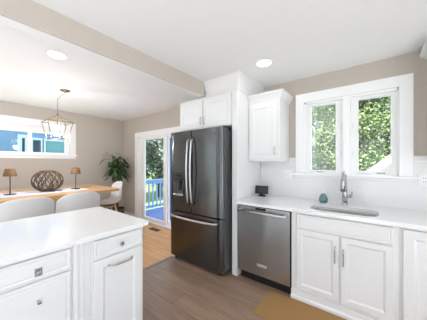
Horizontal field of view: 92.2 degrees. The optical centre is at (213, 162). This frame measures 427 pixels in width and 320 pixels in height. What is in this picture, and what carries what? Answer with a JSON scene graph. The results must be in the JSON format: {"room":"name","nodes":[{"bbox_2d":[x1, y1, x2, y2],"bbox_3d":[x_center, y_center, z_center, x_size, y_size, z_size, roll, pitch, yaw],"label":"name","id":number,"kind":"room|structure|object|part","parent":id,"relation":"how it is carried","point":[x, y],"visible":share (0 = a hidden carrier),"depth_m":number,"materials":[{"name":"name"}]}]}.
{"room":"kitchen","nodes":[
{"label":"kitchen","id":0,"kind":"room"},
{"bbox_2d":[0,101,122,213],"bbox_3d":[-4.579,0.168,2.349,0.120,2.440,7.320,0,0,38],"label":"wall","id":1,"kind":"structure","parent":0,"point":[95,136],"depth_m":4.42,"materials":[{"name":"beige paint"}]},
{"bbox_2d":[0,115,76,158],"bbox_3d":[-3.659,-0.445,3.467,0.130,0.735,2.355,0,0,38],"label":"window","id":2,"kind":"structure","parent":1,"relation":"in","point":[9,123],"depth_m":3.85,"materials":[{"name":"white paint"}]},
{"bbox_3d":[-3.691,-0.422,3.491,0.050,0.540,2.115,0,0,38],"label":"frame","id":3,"kind":"part","parent":2,"relation":"part of","materials":[{"name":"white paint"}]},
{"bbox_3d":[-3.647,-0.116,3.458,0.100,0.077,2.355,0,0,38],"label":"sill","id":4,"kind":"part","parent":2,"relation":"part of","materials":[{"name":"white paint"}]},
{"bbox_2d":[0,0,426,120],"bbox_3d":[-1.631,-1.152,0.097,7.540,0.200,7.560,0,0,38],"label":"ceiling","id":5,"kind":"structure","parent":0,"point":[204,40],"depth_m":1.85,"materials":[{"name":"white paint"}]},
{"bbox_2d":[45,50,67,59],"bbox_3d":[-1.536,-1.050,2.015,0.180,0.003,0.180,0,0,38],"label":"recessed light","id":6,"kind":"object","parent":5,"relation":"in","point":[53,54],"visible":1,"depth_m":2.01,"materials":[{"name":"white paint"}]},
{"bbox_2d":[41,89,72,139],"bbox_3d":[-2.244,-0.692,2.952,0.305,0.720,0.305,0,0,38],"label":"pendant lantern","id":7,"kind":"object","parent":5,"relation":"hanging from","point":[57,127],"visible":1,"depth_m":2.95,"materials":[{"name":"gold metal"}]},
{"bbox_3d":[-2.244,-0.520,2.952,0.305,0.374,0.305,0,0,38],"label":"frame","id":8,"kind":"part","parent":7,"relation":"part of","materials":[{"name":"gold metal"}]},
{"bbox_2d":[0,0,203,96],"bbox_3d":[-2.207,-0.965,0.100,0.125,0.174,6.660,0,0,38],"label":"ceiling beam","id":9,"kind":"structure","parent":5,"relation":"attached to","point":[29,17],"depth_m":1.60,"materials":[{"name":"white paint"}]},
{"bbox_2d":[255,59,272,66],"bbox_3d":[0.535,-1.050,2.177,0.180,0.003,0.180,0,0,38],"label":"recessed light","id":10,"kind":"object","parent":5,"relation":"in","point":[266,62],"visible":1,"depth_m":2.18,"materials":[{"name":"white paint"}]},
{"bbox_2d":[143,223,290,319],"bbox_3d":[-0.475,1.363,1.593,7.300,0.050,3.740,0,0,38],"label":"floor","id":11,"kind":"structure","parent":0,"point":[175,288],"depth_m":2.16,"materials":[{"name":"brown wood"}]},
{"bbox_2d":[0,197,54,221],"bbox_3d":[-2.043,0.849,2.206,0.481,0.983,0.477,0,0,38],"label":"dining chair","id":12,"kind":"object","parent":11,"relation":"on","point":[16,209],"visible":0.27,"depth_m":2.05,"materials":[{"name":"white plastic"},{"name":"pale wood"},{"name":"dark metal"}]},
{"bbox_2d":[0,241,89,319],"bbox_3d":[-1.293,0.909,1.080,0.634,0.857,0.969,0,0,38],"label":"base cabinet","id":13,"kind":"object","parent":11,"relation":"on","point":[55,285],"visible":0.79,"depth_m":1.11,"materials":[{"name":"white paint"}]},
{"bbox_3d":[-1.095,0.776,0.871,0.019,0.293,0.840,0,0,38],"label":"drawer","id":14,"kind":"part","parent":13,"relation":"part of","materials":[{"name":"white paint"}]},
{"bbox_3d":[-1.095,0.559,0.871,0.019,0.114,0.840,0,0,38],"label":"drawer","id":15,"kind":"part","parent":13,"relation":"part of","materials":[{"name":"white paint"}]},
{"bbox_3d":[-0.913,0.576,1.074,0.026,0.044,0.032,0,0,38],"label":"knob","id":16,"kind":"part","parent":13,"relation":"part of","materials":[{"name":"silver metal"}]},
{"bbox_2d":[0,207,147,265],"bbox_3d":[-1.265,0.465,1.286,0.851,0.030,1.410,0,0,38],"label":"countertop","id":17,"kind":"structure","parent":13,"relation":"on","point":[20,239],"depth_m":1.38,"materials":[{"name":"white stone"}]},
{"bbox_2d":[0,184,119,212],"bbox_3d":[-2.814,0.888,2.847,1.225,0.900,2.505,0,0,38],"label":"dining table","id":18,"kind":"object","parent":11,"relation":"on","point":[55,197],"visible":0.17,"depth_m":3.17,"materials":[{"name":"brown wood"}]},
{"bbox_2d":[0,187,88,197],"bbox_3d":[-2.818,0.436,2.682,0.500,0.003,2.000,0,0,38],"label":"table runner","id":19,"kind":"object","parent":18,"relation":"on","point":[37,192],"visible":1,"depth_m":2.98,"materials":[{"name":"white fabric"}]},
{"bbox_2d":[2,169,16,194],"bbox_3d":[-2.748,0.259,2.773,0.146,0.353,0.146,0,0,38],"label":"table lamp","id":20,"kind":"object","parent":19,"relation":"on","point":[7,172],"visible":0.99,"depth_m":2.75,"materials":[{"name":"metal"}]},
{"bbox_3d":[-2.748,0.134,2.773,0.146,0.103,0.146,0,0,38],"label":"lamp shade","id":21,"kind":"part","parent":20,"relation":"part of","materials":[{"name":"brown fabric"}]},
{"bbox_2d":[31,170,63,191],"bbox_3d":[-2.518,0.277,3.120,0.392,0.312,0.392,0,0,38],"label":"woven basket","id":22,"kind":"object","parent":19,"relation":"on","point":[39,173],"visible":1,"depth_m":3.06,"materials":[{"name":"brown wicker"}]},
{"bbox_2d":[70,167,80,188],"bbox_3d":[-2.283,0.259,3.400,0.146,0.353,0.146,0,0,38],"label":"table lamp","id":23,"kind":"object","parent":19,"relation":"on","point":[75,170],"visible":0.99,"depth_m":3.36,"materials":[{"name":"metal"}]},
{"bbox_3d":[-2.283,0.134,3.400,0.146,0.103,0.146,0,0,38],"label":"lamp shade","id":24,"kind":"part","parent":23,"relation":"part of","materials":[{"name":"brown fabric"}]},
{"bbox_2d":[56,192,99,212],"bbox_3d":[-1.745,0.849,2.592,0.481,0.983,0.477,0,0,38],"label":"dining chair","id":25,"kind":"object","parent":11,"relation":"on","point":[76,201],"visible":0.29,"depth_m":2.41,"materials":[{"name":"white plastic"},{"name":"pale wood"},{"name":"dark metal"}]},
{"bbox_2d":[100,181,122,210],"bbox_3d":[-1.921,0.849,3.726,0.481,0.983,0.477,0,0,-44],"label":"dining chair","id":26,"kind":"object","parent":11,"relation":"on","point":[115,197],"visible":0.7,"depth_m":3.86,"materials":[{"name":"white plastic"},{"name":"pale wood"},{"name":"dark metal"}]},
{"bbox_2d":[99,152,130,212],"bbox_3d":[-2.189,0.557,4.705,0.588,1.562,0.646,0,0,9],"label":"potted plant","id":27,"kind":"object","parent":11,"relation":"on","point":[112,171],"visible":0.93,"depth_m":4.62,"materials":[{"name":"green plant"}]},
{"bbox_3d":[-2.215,0.438,4.695,0.160,1.301,0.203,0,0,28],"label":"stem","id":28,"kind":"part","parent":27,"relation":"part of","materials":[{"name":"green plant"}]},
{"bbox_3d":[-2.214,1.188,4.692,0.340,0.300,0.340,0,0,38],"label":"pot","id":29,"kind":"part","parent":27,"relation":"part of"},
{"bbox_2d":[90,227,142,319],"bbox_3d":[-0.874,0.909,1.607,0.652,0.857,0.375,0,0,38],"label":"base cabinet","id":30,"kind":"object","parent":11,"relation":"on","point":[116,260],"visible":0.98,"depth_m":1.42,"materials":[{"name":"white paint"}]},
{"bbox_3d":[-0.658,0.559,1.438,0.019,0.114,0.338,0,0,38],"label":"drawer","id":31,"kind":"part","parent":30,"relation":"part of","materials":[{"name":"white paint"}]},
{"bbox_3d":[-0.633,0.686,1.424,0.046,0.010,0.180,0,0,38],"label":"handle","id":32,"kind":"part","parent":30,"relation":"part of","materials":[{"name":"silver metal"}]},
{"bbox_2d":[143,256,172,270],"bbox_3d":[-0.906,1.335,2.520,0.045,0.006,1.020,0,0,38],"label":"trim","id":33,"kind":"structure","parent":11,"relation":"on","point":[162,260],"depth_m":2.71,"materials":[{"name":"brown wood"}]},
{"bbox_2d":[171,126,231,275],"bbox_3d":[-0.051,0.460,2.899,0.912,1.757,0.854,0,0,38],"label":"refrigerator","id":34,"kind":"object","parent":11,"relation":"on","point":[201,159],"visible":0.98,"depth_m":2.51,"materials":[{"name":"grey metal"}]},
{"bbox_3d":[-0.466,0.179,2.804,0.206,0.117,0.056,0,0,38],"label":"control panel","id":35,"kind":"part","parent":34,"relation":"part of","materials":[{"name":"black plastic"}]},
{"bbox_3d":[-0.455,0.310,2.814,0.070,0.145,0.035,0,0,38],"label":"lever","id":36,"kind":"part","parent":34,"relation":"part of","materials":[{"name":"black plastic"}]},
{"bbox_3d":[-0.434,0.118,2.798,0.429,1.060,0.075,0,0,38],"label":"door","id":37,"kind":"part","parent":34,"relation":"part of","materials":[{"name":"silver metal"}]},
{"bbox_3d":[-0.330,0.116,2.629,0.023,0.860,0.082,0,0,38],"label":"handle","id":38,"kind":"part","parent":34,"relation":"part of","materials":[{"name":"metal"}]},
{"bbox_3d":[-0.277,0.113,2.589,0.023,0.865,0.082,0,0,38],"label":"handle","id":39,"kind":"part","parent":34,"relation":"part of","materials":[{"name":"metal"}]},
{"bbox_3d":[-0.290,0.720,2.598,0.812,0.024,0.085,0,0,38],"label":"handle","id":40,"kind":"part","parent":34,"relation":"part of","materials":[{"name":"metal"}]},
{"bbox_3d":[-0.242,0.972,2.651,0.912,0.612,0.075,0,0,38],"label":"freezer drawer","id":41,"kind":"part","parent":34,"relation":"part of","materials":[{"name":"silver metal"}]},
{"bbox_3d":[-0.070,0.118,2.518,0.477,1.060,0.075,0,0,38],"label":"door","id":42,"kind":"part","parent":34,"relation":"part of","materials":[{"name":"silver metal"}]},
{"bbox_2d":[232,89,259,275],"bbox_3d":[0.444,0.238,2.688,0.070,2.200,0.638,0,0,38],"label":"end panel","id":43,"kind":"object","parent":11,"relation":"on","point":[245,173],"visible":0.53,"depth_m":2.46,"materials":[{"name":"white paint"}]},
{"bbox_2d":[237,204,291,293],"bbox_3d":[0.690,0.910,2.436,0.610,0.856,0.662,0,0,38],"label":"dishwasher","id":44,"kind":"object","parent":11,"relation":"on","point":[264,234],"visible":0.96,"depth_m":2.19,"materials":[{"name":"silver metal"}]},
{"bbox_3d":[0.501,0.543,2.200,0.550,0.024,0.058,0,0,38],"label":"handle","id":45,"kind":"part","parent":44,"relation":"part of","materials":[{"name":"metal"}]},
{"bbox_2d":[253,290,346,319],"bbox_3d":[1.158,1.333,1.451,1.740,0.009,0.416,0,0,38],"label":"rug","id":46,"kind":"object","parent":11,"relation":"on","point":[275,305],"visible":1,"depth_m":1.84,"materials":[{"name":"brown fabric"}]},
{"bbox_2d":[291,212,398,319],"bbox_3d":[1.268,0.909,2.027,0.801,0.857,0.662,0,0,38],"label":"base cabinet","id":47,"kind":"object","parent":11,"relation":"on","point":[343,268],"visible":0.97,"depth_m":1.75,"materials":[{"name":"white paint"}]},
{"bbox_3d":[0.955,0.935,1.904,0.355,0.575,0.019,0,0,38],"label":"door","id":48,"kind":"part","parent":47,"relation":"part of","materials":[{"name":"white paint"}]},
{"bbox_3d":[1.087,1.293,1.792,0.801,0.090,0.026,0,0,38],"label":"toe moulding","id":49,"kind":"part","parent":47,"relation":"part of","materials":[{"name":"white paint"}]},
{"bbox_3d":[1.097,0.568,1.794,0.713,0.136,0.019,0,0,38],"label":"drawer","id":50,"kind":"part","parent":47,"relation":"part of","materials":[{"name":"white paint"}]},
{"bbox_3d":[1.243,0.935,1.681,0.344,0.575,0.019,0,0,38],"label":"door","id":51,"kind":"part","parent":47,"relation":"part of","materials":[{"name":"white paint"}]},
{"bbox_2d":[399,227,426,319],"bbox_3d":[1.962,0.909,1.505,0.935,0.857,0.640,0,0,38],"label":"base cabinet","id":52,"kind":"object","parent":11,"relation":"on","point":[412,242],"visible":0.75,"depth_m":1.50,"materials":[{"name":"white paint"}]},
{"bbox_2d":[236,195,426,230],"bbox_3d":[1.403,0.465,1.928,2.376,0.030,0.657,0,0,38],"label":"countertop","id":53,"kind":"structure","parent":52,"relation":"on","point":[398,217],"depth_m":1.97,"materials":[{"name":"white stone"}]},
{"bbox_2d":[255,185,267,196],"bbox_3d":[0.646,0.380,2.745,0.172,0.140,0.055,0,0,28],"label":"tablet","id":54,"kind":"object","parent":53,"relation":"on","point":[261,190],"visible":0.98,"depth_m":2.73,"materials":[{"name":"black plastic"}]},
{"bbox_2d":[319,190,327,202],"bbox_3d":[1.232,0.379,2.302,0.094,0.143,0.094,0,0,38],"label":"soap bottle","id":55,"kind":"object","parent":53,"relation":"on","point":[323,198],"visible":1,"depth_m":2.27,"materials":[{"name":"teal glass"}]},
{"bbox_2d":[313,207,377,216],"bbox_3d":[1.234,0.570,1.962,0.543,0.178,0.333,0,0,38],"label":"sink","id":56,"kind":"object","parent":53,"relation":"in","point":[315,208],"visible":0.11,"depth_m":2.07,"materials":[{"name":"silver metal"}]},
{"bbox_2d":[340,171,352,204],"bbox_3d":[1.381,0.269,2.131,0.106,0.362,0.230,0,0,38],"label":"faucet","id":57,"kind":"object","parent":53,"relation":"on","point":[343,185],"visible":1,"depth_m":2.17,"materials":[{"name":"silver metal"}]},
{"bbox_3d":[1.365,0.259,2.147,0.050,0.342,0.212,0,0,38],"label":"spout","id":58,"kind":"part","parent":57,"relation":"part of","materials":[{"name":"silver metal"}]},
{"bbox_2d":[123,51,426,213],"bbox_3d":[0.628,0.168,3.022,7.540,2.440,0.128,0,0,38],"label":"wall","id":59,"kind":"structure","parent":0,"point":[411,62],"depth_m":2.34,"materials":[{"name":"beige paint"}]},
{"bbox_2d":[135,126,180,229],"bbox_3d":[-1.030,0.323,4.294,1.980,2.030,0.142,0,0,38],"label":"door","id":60,"kind":"structure","parent":59,"relation":"in","point":[141,137],"depth_m":4.54,"materials":[{"name":"white paint"}]},
{"bbox_3d":[-1.331,0.370,4.518,0.910,1.875,0.035,0,0,38],"label":"panel","id":61,"kind":"part","parent":60,"relation":"part of","materials":[{"name":"white paint"}]},
{"bbox_3d":[-0.659,0.370,4.063,0.790,1.875,0.035,0,0,38],"label":"panel","id":62,"kind":"part","parent":60,"relation":"part of","materials":[{"name":"white paint"}]},
{"bbox_2d":[180,91,231,131],"bbox_3d":[0.048,-0.657,2.978,0.907,0.410,0.664,0,0,38],"label":"upper cabinet","id":63,"kind":"object","parent":59,"relation":"attached to","point":[213,111],"visible":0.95,"depth_m":2.70,"materials":[{"name":"white paint"}]},
{"bbox_3d":[-0.315,-0.647,2.885,0.431,0.380,0.019,0,0,38],"label":"door","id":64,"kind":"part","parent":63,"relation":"part of","materials":[{"name":"white paint"}]},
{"bbox_3d":[0.045,-0.647,2.607,0.446,0.380,0.019,0,0,38],"label":"door","id":65,"kind":"part","parent":63,"relation":"part of","materials":[{"name":"white paint"}]},
{"bbox_2d":[180,71,263,103],"bbox_3d":[0.090,-0.957,2.936,1.043,0.189,0.678,0,0,38],"label":"crown molding","id":66,"kind":"structure","parent":63,"relation":"attached to","point":[237,80],"depth_m":2.55,"materials":[{"name":"white paint"}]},
{"bbox_3d":[0.289,-0.963,2.783,0.540,0.177,0.678,0,0,38],"label":"crown","id":67,"kind":"part","parent":66,"relation":"part of","materials":[{"name":"white paint"}]},
{"bbox_2d":[247,88,292,161],"bbox_3d":[0.726,-0.427,2.622,0.456,0.826,0.398,0,0,38],"label":"upper cabinet","id":68,"kind":"object","parent":59,"relation":"attached to","point":[268,111],"visible":1,"depth_m":2.50,"materials":[{"name":"white paint"}]},
{"bbox_3d":[0.607,-0.382,2.520,0.369,0.690,0.019,0,0,38],"label":"door","id":69,"kind":"part","parent":68,"relation":"part of","materials":[{"name":"white paint"}]},
{"bbox_3d":[0.726,-0.793,2.622,0.456,0.093,0.398,0,0,38],"label":"crown moulding","id":70,"kind":"part","parent":68,"relation":"part of","materials":[{"name":"white paint"}]},
{"bbox_2d":[283,170,292,178],"bbox_3d":[0.970,0.155,2.671,0.120,0.114,0.010,0,0,38],"label":"wall outlet","id":71,"kind":"object","parent":59,"relation":"attached to","point":[287,174],"visible":0.99,"depth_m":2.67,"materials":[{"name":"white plastic"}]},
{"bbox_2d":[292,73,418,181],"bbox_3d":[1.497,-0.333,2.312,1.140,1.038,0.170,0,0,38],"label":"window","id":72,"kind":"structure","parent":59,"relation":"in","point":[400,88],"depth_m":2.27,"materials":[{"name":"white paint"}]},
{"bbox_3d":[1.333,-0.299,2.472,0.388,0.835,0.047,0,0,38],"label":"sash","id":73,"kind":"part","parent":72,"relation":"part of","materials":[{"name":"white paint"}]},
{"bbox_3d":[1.513,-0.304,2.334,0.882,0.885,0.116,0,0,38],"label":"frame","id":74,"kind":"part","parent":72,"relation":"part of","materials":[{"name":"white paint"}]},
{"bbox_3d":[1.479,0.160,2.288,1.140,0.052,0.110,0,0,38],"label":"sill","id":75,"kind":"part","parent":72,"relation":"part of","materials":[{"name":"white paint"}]},
{"bbox_3d":[1.698,-0.299,2.191,0.385,0.835,0.047,0,0,38],"label":"sash","id":76,"kind":"part","parent":72,"relation":"part of","materials":[{"name":"white paint"}]},
{"bbox_2d":[418,173,426,185],"bbox_3d":[1.959,0.161,1.907,0.080,0.115,0.010,0,0,38],"label":"wall outlet","id":77,"kind":"object","parent":59,"relation":"attached to","point":[422,181],"visible":0.98,"depth_m":1.91,"materials":[{"name":"white plastic"}]},
{"bbox_2d":[422,176,426,183],"bbox_3d":[1.957,0.161,1.905,0.034,0.068,0.004,0,0,38],"label":"socket","id":78,"kind":"object","parent":77,"relation":"attached to","point":[424,178],"depth_m":1.90,"materials":[{"name":"white paint"}]},
{"bbox_2d":[419,39,426,59],"bbox_3d":[2.174,-0.510,1.507,0.900,0.993,0.393,0,0,38],"label":"upper cabinet","id":79,"kind":"object","parent":59,"relation":"attached to","point":[423,54],"visible":1,"depth_m":1.83,"materials":[{"name":"white paint"}]},
{"label":"outside","id":80,"kind":"structure","parent":0,"visible":0},
{"bbox_2d":[146,207,170,221],"bbox_3d":[0.102,1.438,5.449,4.100,0.060,3.050,0,0,38],"label":"floor","id":81,"kind":"structure","parent":80,"point":[157,213],"depth_m":5.67,"materials":[{"name":"blue wood"}]},
{"bbox_2d":[146,179,162,208],"bbox_3d":[-1.420,0.920,6.612,0.100,0.835,2.830,0,0,38],"label":"deck railing","id":82,"kind":"object","parent":81,"relation":"on","point":[151,181],"visible":0.2,"depth_m":6.07,"materials":[{"name":"blue wood"}]},
{"bbox_3d":[-1.424,0.593,6.615,0.040,0.090,2.830,0,0,38],"label":"rail","id":83,"kind":"part","parent":82,"relation":"part of","materials":[{"name":"blue wood"}]},
{"bbox_3d":[-1.424,1.298,6.615,0.040,0.080,2.830,0,0,38],"label":"rail","id":84,"kind":"part","parent":82,"relation":"part of","materials":[{"name":"blue wood"}]},
{"bbox_2d":[170,138,170,219],"bbox_3d":[-1.093,-0.077,5.064,0.120,2.970,0.120,0,0,38],"label":"post","id":85,"kind":"object","parent":81,"relation":"on","point":[170,138],"visible":0.03,"depth_m":5.02,"materials":[{"name":"wood"}]},
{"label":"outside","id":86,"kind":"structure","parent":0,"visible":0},
{"bbox_2d":[146,174,162,209],"bbox_3d":[13.117,2.013,16.984,60.000,0.150,37.080,0,0,38],"label":"lawn","id":87,"kind":"structure","parent":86,"point":[150,174],"depth_m":11.70,"materials":[{"name":"green plant"}]},
{"bbox_2d":[146,138,162,196],"bbox_3d":[-2.893,-0.652,11.708,4.041,5.190,4.080,0,0,-11],"label":"tree","id":88,"kind":"object","parent":87,"relation":"on","point":[154,164],"visible":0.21,"depth_m":10.71,"materials":[{"name":"green plant"}]},
{"bbox_2d":[312,102,384,169],"bbox_3d":[7.402,-2.192,12.943,6.306,8.267,6.220,0,0,-22],"label":"tree","id":89,"kind":"object","parent":87,"relation":"on","point":[320,162],"visible":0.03,"depth_m":11.96,"materials":[{"name":"green plant"}]},
{"bbox_2d":[312,96,390,170],"bbox_3d":[5.696,-1.248,7.564,4.406,6.380,3.879,0,0,21],"label":"tree","id":90,"kind":"object","parent":87,"relation":"on","point":[374,111],"visible":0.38,"depth_m":7.27,"materials":[{"name":"green plant"}]},
{"bbox_2d":[367,154,390,170],"bbox_3d":[4.842,0.303,3.652,3.800,3.270,1.700,0,0,38],"label":"garden shed","id":91,"kind":"object","parent":87,"relation":"on","point":[384,164],"visible":0.02,"depth_m":3.92,"materials":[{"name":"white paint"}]},
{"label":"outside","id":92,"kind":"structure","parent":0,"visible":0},
{"bbox_3d":[-19.118,2.013,3.975,24.880,0.150,22.920,0,0,38],"label":"ground","id":93,"kind":"structure","parent":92,"visible":0},
{"bbox_2d":[0,130,63,152],"bbox_3d":[-8.087,-1.012,5.235,3.000,5.900,8.800,0,0,38],"label":"neighbor house","id":94,"kind":"structure","parent":93,"relation":"on","point":[9,140],"depth_m":6.52,"materials":[{"name":"blue paint"}]},
{"bbox_3d":[-5.910,-0.162,6.378,0.012,1.200,0.070,0,0,38],"label":"pane","id":95,"kind":"part","parent":94,"relation":"part of","materials":[{"name":"glass"}]},
{"bbox_3d":[-5.712,-0.142,6.635,0.012,1.160,0.200,0,0,38],"label":"pane","id":96,"kind":"part","parent":94,"relation":"part of","materials":[{"name":"glass"}]},
{"bbox_3d":[-5.418,-0.142,7.015,0.012,1.160,0.520,0,0,38],"label":"pane","id":97,"kind":"part","parent":94,"relation":"part of","materials":[{"name":"teal glass"}]}
]}

